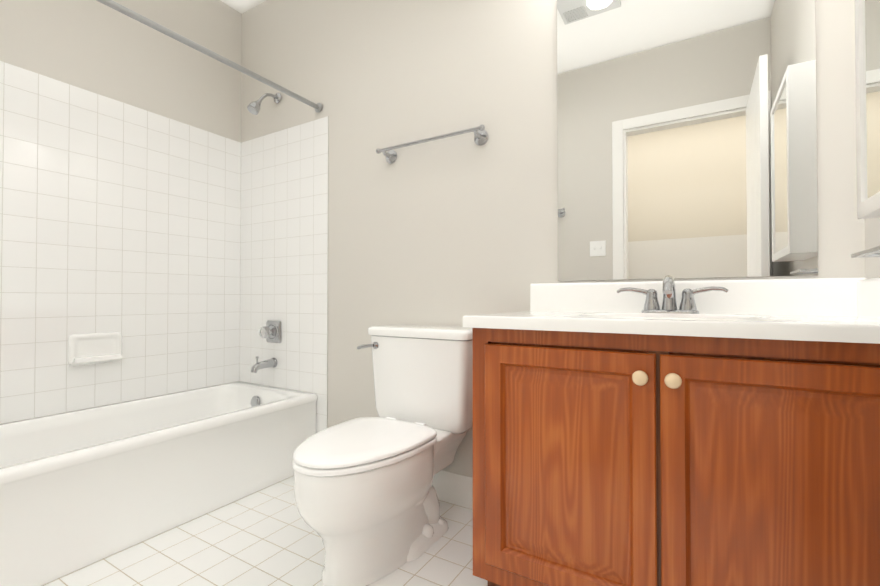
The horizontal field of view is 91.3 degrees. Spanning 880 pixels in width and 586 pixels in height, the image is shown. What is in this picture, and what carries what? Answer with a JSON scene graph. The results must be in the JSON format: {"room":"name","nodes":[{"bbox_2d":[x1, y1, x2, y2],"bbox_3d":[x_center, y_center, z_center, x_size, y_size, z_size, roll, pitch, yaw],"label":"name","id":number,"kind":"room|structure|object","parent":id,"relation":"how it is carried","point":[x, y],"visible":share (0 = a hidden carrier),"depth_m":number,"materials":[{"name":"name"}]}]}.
{"room":"bathroom","nodes":[
{"label":"bathroom","id":0,"kind":"room"},
{"bbox_2d":[41,476,487,585],"bbox_3d":[-0.484,0.965,1.183,3.070,0.100,1.980,0,-1,31],"label":"floor","id":1,"kind":"structure","parent":0,"point":[268,536],"depth_m":1.50,"materials":[{"name":"tile"}]},
{"bbox_2d":[0,381,316,585],"bbox_3d":[-1.412,0.729,1.742,0.693,0.384,1.771,0,-1,31],"label":"bathtub","id":2,"kind":"object","parent":1,"relation":"on","point":[82,488],"visible":0.92,"depth_m":1.71,"materials":[{"name":"white ceramic"}]},
{"bbox_2d":[292,324,472,585],"bbox_3d":[-0.205,0.529,1.591,0.520,0.779,0.786,0,-1,31],"label":"toilet","id":3,"kind":"object","parent":1,"relation":"on","point":[367,502],"visible":1,"depth_m":1.46,"materials":[{"name":"white ceramic"}]},
{"bbox_2d":[463,275,879,585],"bbox_3d":[0.631,0.429,1.223,0.990,0.970,0.569,0,-1,31],"label":"bathroom vanity","id":4,"kind":"object","parent":1,"relation":"on","point":[668,430],"visible":1,"depth_m":1.01,"materials":[{"name":"brown wood"}]},
{"bbox_2d":[0,0,879,477],"bbox_3d":[-0.484,-0.485,1.201,3.070,2.800,1.980,0,-1,31],"label":"wall","id":5,"kind":"structure","parent":0,"point":[452,230],"depth_m":2.01,"materials":[{"name":"grey paint"}]},
{"bbox_2d":[0,61,240,423],"bbox_3d":[-1.711,-0.016,1.934,0.006,1.880,1.780,0,-1,31],"label":"wall tile","id":6,"kind":"structure","parent":5,"relation":"attached to","point":[123,219],"depth_m":2.10,"materials":[{"name":"white tile"}]},
{"bbox_2d":[68,332,122,365],"bbox_3d":[-1.618,0.262,2.033,0.046,0.144,0.210,0,-1,31],"label":"soap dish","id":7,"kind":"object","parent":6,"relation":"attached to","point":[89,348],"visible":1,"depth_m":2.03,"materials":[{"name":"white ceramic"}]},
{"bbox_2d":[96,0,321,112],"bbox_3d":[-1.120,-1.020,1.587,0.052,0.052,1.772,0,-1,31],"label":"shower curtain rod","id":8,"kind":"object","parent":5,"relation":"attached to","point":[114,5],"visible":1,"depth_m":1.79,"materials":[{"name":"silver metal"}]},
{"bbox_2d":[247,93,280,114],"bbox_3d":[-1.002,-1.084,2.440,0.062,0.181,0.191,0,-1,31],"label":"shower head","id":9,"kind":"object","parent":5,"relation":"attached to","point":[253,108],"visible":1,"depth_m":2.40},
{"bbox_2d":[240,116,328,432],"bbox_3d":[-0.925,-0.009,2.497,0.759,1.880,0.006,0,-1,31],"label":"wall tile","id":10,"kind":"structure","parent":5,"relation":"attached to","point":[284,235],"depth_m":2.46,"materials":[{"name":"white tile"}]},
{"bbox_2d":[251,356,276,372],"bbox_3d":[-1.009,0.404,2.450,0.060,0.094,0.150,0,-1,31],"label":"tub spout","id":11,"kind":"object","parent":10,"relation":"attached to","point":[268,363],"visible":1,"depth_m":2.44,"materials":[{"name":"silver metal"}]},
{"bbox_2d":[259,321,281,342],"bbox_3d":[-0.993,0.226,2.480,0.128,0.128,0.086,0,-1,31],"label":"tub valve","id":12,"kind":"object","parent":10,"relation":"attached to","point":[270,331],"visible":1,"depth_m":2.48,"materials":[{"name":"silver metal"}]},
{"bbox_2d":[376,124,487,163],"bbox_3d":[-0.048,-0.664,1.935,0.571,0.066,0.075,0,-1,31],"label":"towel bar","id":13,"kind":"object","parent":5,"relation":"attached to","point":[481,137],"visible":1,"depth_m":1.87,"materials":[{"name":"silver metal"}]},
{"bbox_2d":[432,470,472,508],"bbox_3d":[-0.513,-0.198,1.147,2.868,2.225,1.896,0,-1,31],"label":"baseboard","id":14,"kind":"structure","parent":5,"relation":"attached to","point":[453,488],"depth_m":1.88,"materials":[{"name":"white paint"}]},
{"bbox_2d":[557,0,817,280],"bbox_3d":[0.786,-0.599,1.472,0.767,1.099,0.005,0,-1,31],"label":"mirror","id":15,"kind":"object","parent":5,"relation":"attached to","point":[687,138],"visible":0.89,"depth_m":1.44,"materials":[{"name":"silver mirror"}]},
{"bbox_2d":[851,246,879,257],"bbox_3d":[0.955,-0.089,0.900,0.097,0.052,0.200,0,-1,31],"label":"holder","id":16,"kind":"object","parent":5,"relation":"attached to","point":[872,252],"visible":1,"depth_m":0.94,"materials":[{"name":"silver metal"}]},
{"bbox_2d":[855,0,879,218],"bbox_3d":[0.828,-0.516,0.708,0.111,0.710,0.450,0,-1,31],"label":"medicine cabinet mirror","id":17,"kind":"object","parent":5,"relation":"attached to","point":[867,41],"visible":1,"depth_m":0.87,"materials":[{"name":"white paint"}]}
]}

